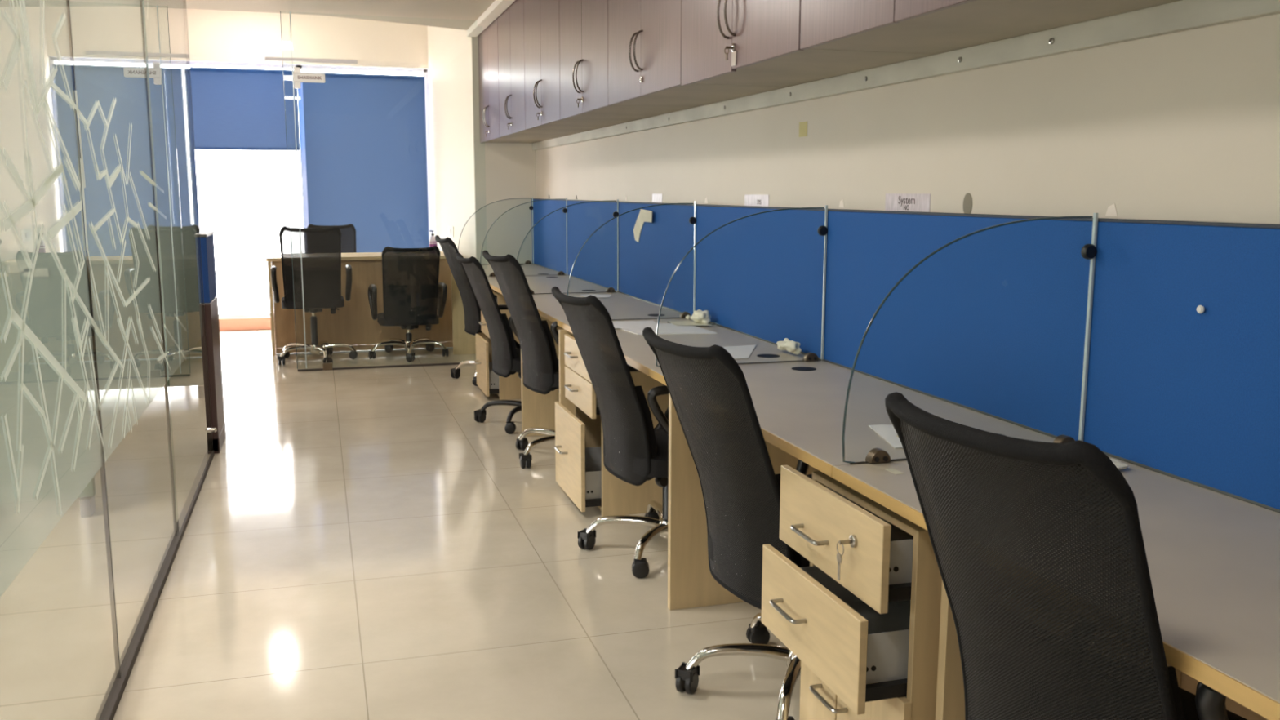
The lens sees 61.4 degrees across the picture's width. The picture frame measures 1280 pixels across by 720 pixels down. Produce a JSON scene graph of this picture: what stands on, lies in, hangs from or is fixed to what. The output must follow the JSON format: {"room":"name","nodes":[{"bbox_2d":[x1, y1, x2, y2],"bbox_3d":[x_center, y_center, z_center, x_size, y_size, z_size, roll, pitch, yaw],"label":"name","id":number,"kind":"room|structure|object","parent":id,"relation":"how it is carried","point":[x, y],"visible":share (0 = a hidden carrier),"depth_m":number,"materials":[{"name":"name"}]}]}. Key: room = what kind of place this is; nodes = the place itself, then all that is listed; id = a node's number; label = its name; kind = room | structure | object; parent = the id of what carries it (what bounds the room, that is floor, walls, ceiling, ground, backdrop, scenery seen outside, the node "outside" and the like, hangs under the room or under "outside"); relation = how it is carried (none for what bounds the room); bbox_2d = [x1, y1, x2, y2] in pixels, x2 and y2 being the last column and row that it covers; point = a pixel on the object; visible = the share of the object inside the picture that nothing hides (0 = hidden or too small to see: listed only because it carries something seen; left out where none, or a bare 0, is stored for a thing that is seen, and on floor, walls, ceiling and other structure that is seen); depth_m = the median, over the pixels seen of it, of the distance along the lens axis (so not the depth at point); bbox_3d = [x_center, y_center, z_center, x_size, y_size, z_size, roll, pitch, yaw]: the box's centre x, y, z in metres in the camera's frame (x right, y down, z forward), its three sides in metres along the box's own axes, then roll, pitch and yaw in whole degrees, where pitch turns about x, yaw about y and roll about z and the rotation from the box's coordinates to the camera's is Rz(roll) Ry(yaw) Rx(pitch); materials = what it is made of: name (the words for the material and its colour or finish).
{"room":"open-plan office","nodes":[
{"label":"open-plan office","id":0,"kind":"room"},
{"bbox_2d":[0,0,428,318],"bbox_3d":[-4.679,-1.811,10.214,5.350,3.120,0.150,-3,9,-16],"label":"wall","id":1,"kind":"structure","parent":0,"point":[98,31],"depth_m":9.93,"materials":[{"name":"white paint"}]},
{"bbox_2d":[53,57,432,318],"bbox_3d":[-3.743,-1.636,10.518,3.380,2.436,0.060,-3,9,-16],"label":"window","id":2,"kind":"structure","parent":1,"relation":"in","point":[300,91],"depth_m":10.58,"materials":[{"name":"white"}]},
{"bbox_2d":[53,60,161,225],"bbox_3d":[-4.870,-1.793,10.034,0.920,1.900,0.046,-3,9,-16],"label":"roller blind","id":3,"kind":"object","parent":2,"relation":"attached to","point":[104,82],"visible":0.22,"depth_m":9.97,"materials":[{"name":"blue fabric"}]},
{"bbox_2d":[190,66,299,151],"bbox_3d":[-3.779,-2.385,10.270,0.995,0.758,0.046,-3,9,-16],"label":"roller blind","id":4,"kind":"object","parent":2,"relation":"attached to","point":[233,108],"visible":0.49,"depth_m":10.25,"materials":[{"name":"blue fabric"}]},
{"bbox_2d":[302,72,429,253],"bbox_3d":[-2.700,-1.851,10.679,1.160,1.904,0.046,-3,9,-16],"label":"roller blind","id":5,"kind":"object","parent":2,"relation":"attached to","point":[365,135],"visible":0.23,"depth_m":10.64,"materials":[{"name":"blue fabric"}]},
{"bbox_2d":[218,316,271,331],"bbox_3d":[-3.734,-0.359,10.639,3.360,0.124,0.015,-3,9,-16],"label":"baseboard","id":6,"kind":"structure","parent":1,"relation":"attached to","point":[242,323],"depth_m":10.59,"materials":[{"name":"brown wood"}]},
{"bbox_2d":[5,0,495,30],"bbox_3d":[-2.007,-1.775,2.565,6.150,0.120,11.730,-3,9,-16],"label":"ceiling","id":7,"kind":"structure","parent":0,"point":[448,14],"depth_m":7.67,"materials":[{"name":"beige paint"}]},
{"bbox_2d":[0,329,800,719],"bbox_3d":[-2.306,0.786,4.049,6.200,0.100,13.950,-3,9,-16],"label":"floor","id":8,"kind":"structure","parent":0,"point":[355,544],"depth_m":3.80,"materials":[{"name":"beige tile"}]},
{"bbox_2d":[0,248,95,517],"bbox_3d":[-2.766,0.119,4.360,0.950,1.120,0.100,-3,9,-16],"label":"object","id":9,"kind":"object","parent":8,"relation":"on","point":[45,316],"visible":0.87,"depth_m":4.43,"materials":[{"name":"clear glass"}]},
{"bbox_2d":[5,259,48,277],"bbox_3d":[-2.470,-0.369,4.346,0.150,0.070,0.006,-3,9,-16],"label":"paper note","id":10,"kind":"object","parent":9,"relation":"attached to","point":[24,266],"visible":0.87,"depth_m":4.34,"materials":[{"name":"white paper"}]},
{"bbox_2d":[23,224,170,390],"bbox_3d":[-3.369,-0.299,6.965,1.000,1.140,0.100,-3,9,-16],"label":"screen","id":11,"kind":"object","parent":8,"relation":"on","point":[107,362],"visible":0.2,"depth_m":6.94,"materials":[{"name":"glass"}]},
{"bbox_2d":[3,0,217,719],"bbox_3d":[-1.211,-0.287,2.059,0.058,2.640,7.076,-3,9,-16],"label":"glass wall","id":12,"kind":"structure","parent":8,"relation":"on","point":[193,430],"depth_m":4.12,"materials":[{"name":"grey"}]},
{"bbox_2d":[200,231,226,453],"bbox_3d":[-2.279,-0.105,5.739,0.048,1.140,0.430,-3,9,-16],"label":"wall","id":13,"kind":"structure","parent":8,"relation":"on","point":[206,237],"depth_m":5.61,"materials":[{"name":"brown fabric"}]},
{"bbox_2d":[271,226,357,364],"bbox_3d":[-2.602,-0.531,8.613,0.655,1.094,0.740,-3,9,-17],"label":"chair","id":14,"kind":"object","parent":8,"relation":"on","point":[322,286],"visible":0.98,"depth_m":8.42,"materials":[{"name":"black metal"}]},
{"bbox_2d":[284,266,337,301],"bbox_3d":[-2.571,-0.585,8.458,0.404,0.338,0.123,-3,9,-17],"label":"cushion","id":15,"kind":"object","parent":14,"relation":"on","point":[320,283],"depth_m":8.42,"materials":[{"name":"black fabric"}]},
{"bbox_2d":[306,223,356,253],"bbox_3d":[-2.851,-0.736,10.088,0.646,1.041,0.724,-3,9,-16],"label":"chair","id":16,"kind":"object","parent":8,"relation":"on","point":[350,227],"visible":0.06,"depth_m":10.32,"materials":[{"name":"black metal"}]},
{"bbox_2d":[264,11,460,371],"bbox_3d":[-1.962,-1.246,8.187,1.585,2.640,0.047,-3,9,-16],"label":"glass wall","id":17,"kind":"structure","parent":8,"relation":"on","point":[298,77],"depth_m":7.94,"materials":[{"name":"teal"}]},
{"bbox_2d":[266,251,462,355],"bbox_3d":[-2.388,-0.515,9.428,1.610,0.812,0.630,-3,9,-16],"label":"table","id":18,"kind":"object","parent":8,"relation":"on","point":[353,324],"visible":0.58,"depth_m":9.13,"materials":[{"name":"brown wood"}]},
{"bbox_2d":[429,230,437,251],"bbox_3d":[-1.815,-1.033,9.451,0.069,0.206,0.069,-3,9,-16],"label":"bottle","id":19,"kind":"object","parent":18,"relation":"on","point":[433,242],"visible":0.7,"depth_m":9.43,"materials":[{"name":"white plastic"}]},
{"bbox_2d":[368,245,448,362],"bbox_3d":[-1.910,-0.482,8.838,0.649,0.931,0.702,-2,9,-11],"label":"chair","id":20,"kind":"object","parent":8,"relation":"on","point":[406,305],"visible":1,"depth_m":8.67,"materials":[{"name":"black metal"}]},
{"bbox_2d":[384,282,435,318],"bbox_3d":[-1.855,-0.467,8.717,0.404,0.333,0.124,-3,9,-18],"label":"cushion","id":21,"kind":"object","parent":20,"relation":"on","point":[404,300],"depth_m":8.68,"materials":[{"name":"black fabric"}]},
{"bbox_2d":[435,235,484,386],"bbox_3d":[-1.082,-0.376,7.814,0.751,1.040,0.627,-3,10,-22],"label":"chair","id":22,"kind":"object","parent":8,"relation":"on","point":[472,310],"visible":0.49,"depth_m":7.59,"materials":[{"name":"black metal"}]},
{"bbox_2d":[461,286,481,333],"bbox_3d":[-1.221,-0.388,7.740,0.116,0.360,0.404,-3,10,-22],"label":"cushion","id":23,"kind":"object","parent":22,"relation":"on","point":[472,310],"depth_m":7.61,"materials":[{"name":"black fabric"}]},
{"bbox_2d":[456,253,521,434],"bbox_3d":[-0.680,-0.122,6.329,0.749,0.998,0.623,-3,10,-21],"label":"chair","id":24,"kind":"object","parent":8,"relation":"on","point":[506,358],"visible":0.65,"depth_m":6.10,"materials":[{"name":"black fabric"}]},
{"bbox_2d":[488,311,517,374],"bbox_3d":[-0.818,-0.113,6.257,0.116,0.360,0.404,-3,10,-21],"label":"cushion","id":25,"kind":"object","parent":24,"relation":"on","point":[504,356],"depth_m":6.10,"materials":[{"name":"black fabric"}]},
{"bbox_2d":[473,287,521,399],"bbox_3d":[-0.816,-0.131,7.301,0.600,0.715,0.470,-3,9,-16],"label":"drawer pedestal","id":26,"kind":"object","parent":8,"relation":"on","point":[509,388],"visible":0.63,"depth_m":7.10,"materials":[{"name":"brown wood"}]},
{"bbox_2d":[488,361,498,389],"bbox_3d":[-0.855,0.096,7.324,0.412,0.120,0.382,-3,9,-16],"label":"tray","id":27,"kind":"object","parent":26,"relation":"on","point":[493,377],"depth_m":7.10,"materials":[{"name":"white metal"}]},
{"bbox_2d":[451,263,565,354],"bbox_3d":[-1.059,-0.339,8.512,0.691,0.752,1.363,-3,9,-16],"label":"desk","id":28,"kind":"object","parent":8,"relation":"on","point":[464,343],"visible":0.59,"depth_m":9.02,"materials":[{"name":"beige laminate"}]},
{"bbox_2d":[457,197,533,264],"bbox_3d":[-1.204,-1.077,8.993,0.643,0.559,0.029,-3,9,-16],"label":"divider","id":29,"kind":"object","parent":28,"relation":"on","point":[531,207],"visible":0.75,"depth_m":9.05,"materials":[{"name":"clear glass"}]},
{"bbox_2d":[531,198,568,275],"bbox_3d":[-0.707,-0.994,8.516,0.038,0.547,1.359,-3,9,-16],"label":"screen","id":30,"kind":"object","parent":28,"relation":"on","point":[550,233],"visible":0.79,"depth_m":8.44,"materials":[{"name":"blue fabric"}]},
{"bbox_2d":[482,250,559,468],"bbox_3d":[-0.384,-0.019,5.455,0.759,1.064,0.637,-4,10,-25],"label":"chair","id":31,"kind":"object","parent":8,"relation":"on","point":[540,372],"visible":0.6,"depth_m":5.27,"materials":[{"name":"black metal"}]},
{"bbox_2d":[515,311,559,391],"bbox_3d":[-0.531,-0.043,5.410,0.116,0.360,0.404,-4,10,-25],"label":"cushion","id":32,"kind":"object","parent":31,"relation":"on","point":[540,372],"depth_m":5.28,"materials":[{"name":"black fabric"}]},
{"bbox_2d":[475,275,607,342],"bbox_3d":[-0.664,-0.134,7.204,0.691,0.752,1.398,-3,9,-16],"label":"desk","id":33,"kind":"object","parent":8,"relation":"on","point":[538,284],"visible":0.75,"depth_m":7.12,"materials":[{"name":"beige laminate"}]},
{"bbox_2d":[480,198,567,276],"bbox_3d":[-0.836,-0.885,7.772,0.643,0.559,0.029,-3,9,-16],"label":"divider","id":34,"kind":"object","parent":33,"relation":"on","point":[564,210],"visible":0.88,"depth_m":7.82,"materials":[{"name":"clear glass"}]},
{"bbox_2d":[567,200,618,292],"bbox_3d":[-0.313,-0.789,7.207,0.038,0.547,1.394,-3,9,-16],"label":"screen","id":35,"kind":"object","parent":33,"relation":"attached to","point":[596,264],"visible":0.75,"depth_m":7.13,"materials":[{"name":"blue fabric"}]},
{"bbox_2d":[510,292,680,435],"bbox_3d":[-0.265,0.074,5.878,0.691,0.752,1.398,-3,9,-16],"label":"desk","id":36,"kind":"object","parent":8,"relation":"on","point":[538,410],"visible":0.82,"depth_m":6.01,"materials":[{"name":"beige laminate"}]},
{"bbox_2d":[514,199,618,294],"bbox_3d":[-0.437,-0.677,6.446,0.643,0.559,0.029,-3,9,-16],"label":"divider","id":37,"kind":"object","parent":36,"relation":"on","point":[615,213],"visible":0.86,"depth_m":6.51,"materials":[{"name":"clear glass"}]},
{"bbox_2d":[580,294,611,297],"bbox_3d":[-0.266,-0.374,6.302,0.190,0.003,0.193,0,9,2],"label":"paper sheet","id":38,"kind":"object","parent":36,"relation":"on","point":[584,295],"visible":0.77,"depth_m":6.30,"materials":[{"name":"white paper"}]},
{"bbox_2d":[618,201,697,315],"bbox_3d":[0.087,-0.581,5.881,0.038,0.547,1.394,-3,9,-16],"label":"screen","id":39,"kind":"object","parent":36,"relation":"attached to","point":[646,267],"visible":0.77,"depth_m":5.77,"materials":[{"name":"blue fabric"}]},
{"bbox_2d":[633,208,652,242],"bbox_3d":[0.018,-0.744,6.000,0.012,0.190,0.423,-2,9,-14],"label":"paper","id":40,"kind":"object","parent":39,"relation":"attached to","point":[645,215],"visible":1,"depth_m":6.05,"materials":[{"name":"beige paper"}]},
{"bbox_2d":[551,286,669,578],"bbox_3d":[0.069,0.232,4.043,0.752,1.006,0.629,-4,10,-23],"label":"chair","id":41,"kind":"object","parent":8,"relation":"on","point":[635,449],"visible":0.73,"depth_m":3.84,"materials":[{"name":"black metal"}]},
{"bbox_2d":[600,375,657,480],"bbox_3d":[-0.069,0.238,3.969,0.116,0.360,0.404,-4,10,-24],"label":"cushion","id":42,"kind":"object","parent":41,"relation":"on","point":[629,443],"depth_m":3.84,"materials":[{"name":"black fabric"}]},
{"bbox_2d":[554,333,668,516],"bbox_3d":[-0.060,0.265,4.781,0.608,0.715,0.510,-3,9,-16],"label":"drawer pedestal","id":43,"kind":"object","parent":8,"relation":"on","point":[581,473],"visible":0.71,"depth_m":4.59,"materials":[{"name":"brown wood"}]},
{"bbox_2d":[585,446,601,499],"bbox_3d":[-0.104,0.491,4.804,0.412,0.120,0.422,-3,9,-16],"label":"tray","id":44,"kind":"object","parent":43,"relation":"on","point":[593,454],"depth_m":4.57,"materials":[{"name":"white metal"}]},
{"bbox_2d":[558,318,822,415],"bbox_3d":[0.135,0.282,4.552,0.691,0.752,1.398,-3,9,-16],"label":"desk","id":45,"kind":"object","parent":8,"relation":"on","point":[637,353],"visible":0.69,"depth_m":4.42,"materials":[{"name":"beige laminate"}]},
{"bbox_2d":[567,201,696,320],"bbox_3d":[-0.037,-0.469,5.120,0.643,0.559,0.029,-3,9,-16],"label":"divider","id":46,"kind":"object","parent":45,"relation":"on","point":[692,220],"visible":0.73,"depth_m":5.17,"materials":[{"name":"clear glass"}]},
{"bbox_2d":[618,323,716,334],"bbox_3d":[0.100,-0.136,4.793,0.370,0.004,0.380,-3,9,-16],"label":"paper stack","id":47,"kind":"object","parent":45,"relation":"on","point":[666,328],"visible":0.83,"depth_m":4.75,"materials":[{"name":"white paper"}]},
{"bbox_2d":[612,320,661,328],"bbox_3d":[-0.030,-0.160,4.917,0.220,0.006,0.304,-1,9,-7],"label":"paper sheet","id":48,"kind":"object","parent":47,"relation":"on","point":[627,324],"visible":0.81,"depth_m":4.92,"materials":[{"name":"white paper"}]},
{"bbox_2d":[666,320,711,325],"bbox_3d":[0.225,-0.171,4.984,0.166,0.003,0.223,-1,9,-10],"label":"paper sheet","id":49,"kind":"object","parent":45,"relation":"on","point":[675,322],"visible":0.88,"depth_m":4.96,"materials":[{"name":"beige paper"}]},
{"bbox_2d":[690,309,711,324],"bbox_3d":[0.282,-0.197,4.977,0.083,0.068,0.126,-3,9,-16],"label":"crumpled tissue","id":50,"kind":"object","parent":49,"relation":"on","point":[698,316],"visible":0.99,"depth_m":4.94,"materials":[{"name":"beige paper"}]},
{"bbox_2d":[714,344,756,359],"bbox_3d":[0.336,-0.028,4.107,0.365,0.003,0.315,-3,9,-16],"label":"paper sheet","id":51,"kind":"object","parent":45,"relation":"on","point":[742,351],"visible":0.38,"depth_m":4.15,"materials":[{"name":"white paper"}]},
{"bbox_2d":[695,204,828,359],"bbox_3d":[0.486,-0.373,4.556,0.038,0.547,1.394,-3,9,-16],"label":"screen","id":52,"kind":"object","parent":45,"relation":"on","point":[760,276],"visible":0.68,"depth_m":4.42,"materials":[{"name":"blue fabric"}]},
{"bbox_2d":[776,337,801,354],"bbox_3d":[0.562,-0.055,4.086,0.054,0.052,0.178,-3,9,-16],"label":"crumpled tissue","id":53,"kind":"object","parent":45,"relation":"on","point":[791,346],"visible":1,"depth_m":4.04,"materials":[{"name":"beige paper"}]},
{"bbox_2d":[642,326,812,719],"bbox_3d":[0.399,0.414,2.894,0.749,1.003,0.623,-4,10,-25],"label":"chair","id":54,"kind":"object","parent":8,"relation":"on","point":[745,502],"visible":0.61,"depth_m":2.71,"materials":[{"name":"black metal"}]},
{"bbox_2d":[697,440,801,598],"bbox_3d":[0.267,0.422,2.812,0.116,0.360,0.404,-4,10,-25],"label":"cushion","id":55,"kind":"object","parent":54,"relation":"on","point":[745,507],"depth_m":2.75,"materials":[{"name":"black fabric"}]},
{"bbox_2d":[760,464,942,719],"bbox_3d":[0.631,0.630,2.436,0.637,0.720,0.485,-3,9,-16],"label":"drawer pedestal","id":56,"kind":"object","parent":8,"relation":"on","point":[862,621],"visible":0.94,"depth_m":2.23,"materials":[{"name":"brown wood"}]},
{"bbox_2d":[800,565,911,684],"bbox_3d":[0.575,0.566,2.409,0.412,0.105,0.397,-3,9,-16],"label":"drawer","id":57,"kind":"object","parent":56,"relation":"on","point":[888,633],"depth_m":2.20,"materials":[{"name":"beige wood"}]},
{"bbox_2d":[826,487,913,584],"bbox_3d":[0.615,0.369,2.390,0.412,0.090,0.397,-3,9,-16],"label":"drawer","id":58,"kind":"object","parent":56,"relation":"on","point":[901,541],"depth_m":2.16,"materials":[{"name":"beige wood"}]},
{"bbox_2d":[648,360,1054,609],"bbox_3d":[0.534,0.490,3.227,0.691,0.752,1.398,-3,9,-16],"label":"desk","id":59,"kind":"object","parent":8,"relation":"on","point":[799,406],"visible":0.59,"depth_m":3.37,"materials":[{"name":"beige laminate"}]},
{"bbox_2d":[655,205,827,367],"bbox_3d":[0.362,-0.262,3.795,0.643,0.559,0.029,-3,9,-16],"label":"divider","id":60,"kind":"object","parent":59,"relation":"on","point":[822,230],"visible":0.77,"depth_m":3.85,"materials":[{"name":"clear glass"}]},
{"bbox_2d":[868,424,935,448],"bbox_3d":[0.656,0.190,2.700,0.101,0.007,0.265,0,9,-2],"label":"leaflet","id":61,"kind":"object","parent":59,"relation":"on","point":[887,432],"visible":0.44,"depth_m":2.72,"materials":[{"name":"white paper"}]},
{"bbox_2d":[823,208,1106,440],"bbox_3d":[0.886,-0.165,3.230,0.038,0.547,1.394,-3,9,-16],"label":"screen","id":62,"kind":"object","parent":59,"relation":"on","point":[992,323],"visible":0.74,"depth_m":3.04,"materials":[{"name":"blue fabric"}]},
{"bbox_2d":[831,456,1279,719],"bbox_3d":[0.947,0.697,1.905,0.663,0.752,1.398,-3,9,-16],"label":"desk","id":63,"kind":"object","parent":8,"relation":"on","point":[1213,557],"visible":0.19,"depth_m":1.81,"materials":[{"name":"beige laminate"}]},
{"bbox_2d":[884,468,903,474],"bbox_3d":[0.560,0.245,2.369,0.020,0.001,0.045,-3,9,-16],"label":"sticker","id":64,"kind":"object","parent":63,"relation":"on","point":[892,470],"visible":1,"depth_m":2.37,"materials":[{"name":"beige paper"}]},
{"bbox_2d":[841,213,1097,464],"bbox_3d":[0.762,-0.054,2.469,0.643,0.559,0.029,-3,9,-16],"label":"divider","id":65,"kind":"object","parent":63,"relation":"on","point":[1088,251],"visible":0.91,"depth_m":2.52,"materials":[{"name":"clear glass"}]},
{"bbox_2d":[1110,458,1128,469],"bbox_3d":[1.042,0.230,2.406,0.070,0.021,0.100,-3,9,-16],"label":"tissue","id":66,"kind":"object","parent":63,"relation":"on","point":[1117,463],"visible":0.22,"depth_m":2.38,"materials":[{"name":"beige paper"}]},
{"bbox_2d":[1083,218,1279,512],"bbox_3d":[1.285,0.043,1.904,0.038,0.547,1.394,-3,9,-16],"label":"screen","id":67,"kind":"object","parent":63,"relation":"on","point":[1175,390],"visible":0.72,"depth_m":2.26,"materials":[{"name":"blue fabric"}]},
{"bbox_2d":[1196,305,1204,313],"bbox_3d":[1.159,-0.105,2.227,0.013,0.018,0.018,-3,9,-16],"label":"pin","id":68,"kind":"object","parent":67,"relation":"attached to","point":[1200,308],"visible":1,"depth_m":2.22,"materials":[{"name":"white plastic"}]},
{"bbox_2d":[884,391,1248,719],"bbox_3d":[0.785,0.572,1.751,0.756,1.045,0.651,-4,10,-25],"label":"chair","id":69,"kind":"object","parent":8,"relation":"on","point":[1014,668],"visible":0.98,"depth_m":1.52,"materials":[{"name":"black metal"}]},
{"bbox_2d":[980,590,1184,719],"bbox_3d":[0.646,0.566,1.673,0.114,0.365,0.404,-4,10,-25],"label":"cushion","id":70,"kind":"object","parent":69,"relation":"on","point":[1016,683],"depth_m":1.59,"materials":[{"name":"black fabric"}]},
{"bbox_2d":[426,26,475,257],"bbox_3d":[-1.446,-1.786,10.099,0.820,3.120,2.220,-3,9,-16],"label":"wall","id":71,"kind":"structure","parent":0,"point":[449,50],"depth_m":9.79,"materials":[{"name":"white paint"}]},
{"bbox_2d":[448,226,453,237],"bbox_3d":[-1.749,-1.192,10.005,0.013,0.099,0.250,-3,9,-20],"label":"switch plate","id":72,"kind":"object","parent":71,"relation":"attached to","point":[451,228],"visible":1,"depth_m":10.00,"materials":[{"name":"white plastic"}]},
{"bbox_2d":[466,0,515,37],"bbox_3d":[0.285,-1.797,3.290,0.085,0.050,11.600,-3,9,-16],"label":"trim","id":73,"kind":"structure","parent":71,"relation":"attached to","point":[497,7],"depth_m":7.81,"materials":[{"name":"white paint"}]},
{"bbox_2d":[471,35,536,264],"bbox_3d":[-1.133,-1.386,9.068,0.515,2.650,0.030,-3,9,-16],"label":"wall","id":74,"kind":"structure","parent":0,"point":[502,171],"depth_m":9.05,"materials":[{"name":"beige paint"}]},
{"bbox_2d":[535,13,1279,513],"bbox_3d":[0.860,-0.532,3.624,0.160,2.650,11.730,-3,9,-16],"label":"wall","id":75,"kind":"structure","parent":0,"point":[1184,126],"depth_m":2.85,"materials":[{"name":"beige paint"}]},
{"bbox_2d":[478,18,555,142],"bbox_3d":[-0.982,-2.174,8.444,0.502,0.893,0.990,-3,9,-16],"label":"upper cabinet","id":76,"kind":"object","parent":75,"relation":"attached to","point":[488,68],"visible":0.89,"depth_m":8.35,"materials":[{"name":"laminate"}]},
{"bbox_2d":[497,0,588,137],"bbox_3d":[-0.691,-2.022,7.480,0.502,0.893,1.035,-3,9,-16],"label":"upper cabinet","id":77,"kind":"object","parent":75,"relation":"attached to","point":[511,53],"visible":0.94,"depth_m":7.40,"materials":[{"name":"laminate"}]},
{"bbox_2d":[524,0,633,130],"bbox_3d":[-0.393,-1.867,6.491,0.502,0.893,1.045,-3,9,-16],"label":"upper cabinet","id":78,"kind":"object","parent":75,"relation":"attached to","point":[541,17],"visible":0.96,"depth_m":6.43,"materials":[{"name":"laminate"}]},
{"bbox_2d":[559,0,695,120],"bbox_3d":[-0.095,-1.712,5.501,0.502,0.893,1.035,-3,9,-16],"label":"upper cabinet","id":79,"kind":"object","parent":75,"relation":"attached to","point":[584,24],"visible":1,"depth_m":5.44,"materials":[{"name":"laminate"}]},
{"bbox_2d":[652,194,662,203],"bbox_3d":[0.094,-0.882,5.889,0.002,0.050,0.180,-3,9,-16],"label":"note","id":80,"kind":"object","parent":75,"relation":"attached to","point":[657,198],"visible":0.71,"depth_m":5.88,"materials":[{"name":"white paper"}]},
{"bbox_2d":[608,0,788,106],"bbox_3d":[0.203,-1.557,4.512,0.502,0.893,1.045,-3,9,-16],"label":"upper cabinet","id":81,"kind":"object","parent":75,"relation":"attached to","point":[645,36],"visible":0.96,"depth_m":4.47,"materials":[{"name":"laminate"}]},
{"bbox_2d":[744,195,768,206],"bbox_3d":[0.493,-0.674,4.563,0.002,0.050,0.260,-3,9,-16],"label":"note","id":82,"kind":"object","parent":75,"relation":"attached to","point":[749,200],"visible":1,"depth_m":4.55,"materials":[{"name":"white paper"}]},
{"bbox_2d":[799,121,807,137],"bbox_3d":[0.621,-0.877,4.100,0.002,0.055,0.070,-3,9,-16],"label":"sticky note","id":83,"kind":"object","parent":75,"relation":"attached to","point":[802,126],"visible":1,"depth_m":4.10,"materials":[{"name":"beige paper"}]},
{"bbox_2d":[680,0,937,86],"bbox_3d":[0.502,-1.399,3.523,0.502,0.899,1.035,-3,9,-16],"label":"upper cabinet","id":84,"kind":"object","parent":75,"relation":"attached to","point":[745,42],"visible":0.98,"depth_m":3.48,"materials":[{"name":"laminate"}]},
{"bbox_2d":[839,199,844,208],"bbox_3d":[0.716,-0.556,3.825,0.001,0.030,0.040,-3,9,-16],"label":"scrap","id":85,"kind":"object","parent":75,"relation":"attached to","point":[842,204],"visible":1,"depth_m":3.82,"materials":[{"name":"white paper"}]},
{"bbox_2d":[532,0,1279,150],"bbox_3d":[0.759,-0.930,3.568,0.032,0.060,11.600,-3,9,-16],"label":"batten","id":86,"kind":"object","parent":75,"relation":"attached to","point":[1182,15],"visible":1,"depth_m":2.89,"materials":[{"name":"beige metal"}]},
{"bbox_2d":[884,193,930,212],"bbox_3d":[0.843,-0.496,3.403,0.002,0.057,0.270,-3,9,-16],"label":"note","id":87,"kind":"object","parent":75,"relation":"attached to","point":[894,202],"visible":1,"depth_m":3.40,"materials":[{"name":"white paper"}]},
{"bbox_2d":[963,193,972,213],"bbox_3d":[0.938,-0.445,3.086,0.002,0.066,0.044,-3,9,-16],"label":"wall patch","id":88,"kind":"structure","parent":75,"relation":"attached to","point":[967,202],"depth_m":3.08,"materials":[{"name":"beige paint"}]},
{"bbox_2d":[800,0,1182,53],"bbox_3d":[0.800,-1.247,2.533,0.502,0.893,1.045,-3,9,-16],"label":"upper cabinet","id":89,"kind":"object","parent":75,"relation":"attached to","point":[901,26],"visible":0.98,"depth_m":2.64,"materials":[{"name":"laminate"}]},
{"bbox_2d":[1105,203,1117,216],"bbox_3d":[1.107,-0.352,2.528,0.001,0.030,0.040,-3,9,-16],"label":"scrap","id":90,"kind":"object","parent":75,"relation":"attached to","point":[1111,211],"visible":1,"depth_m":2.53,"materials":[{"name":"white paper"}]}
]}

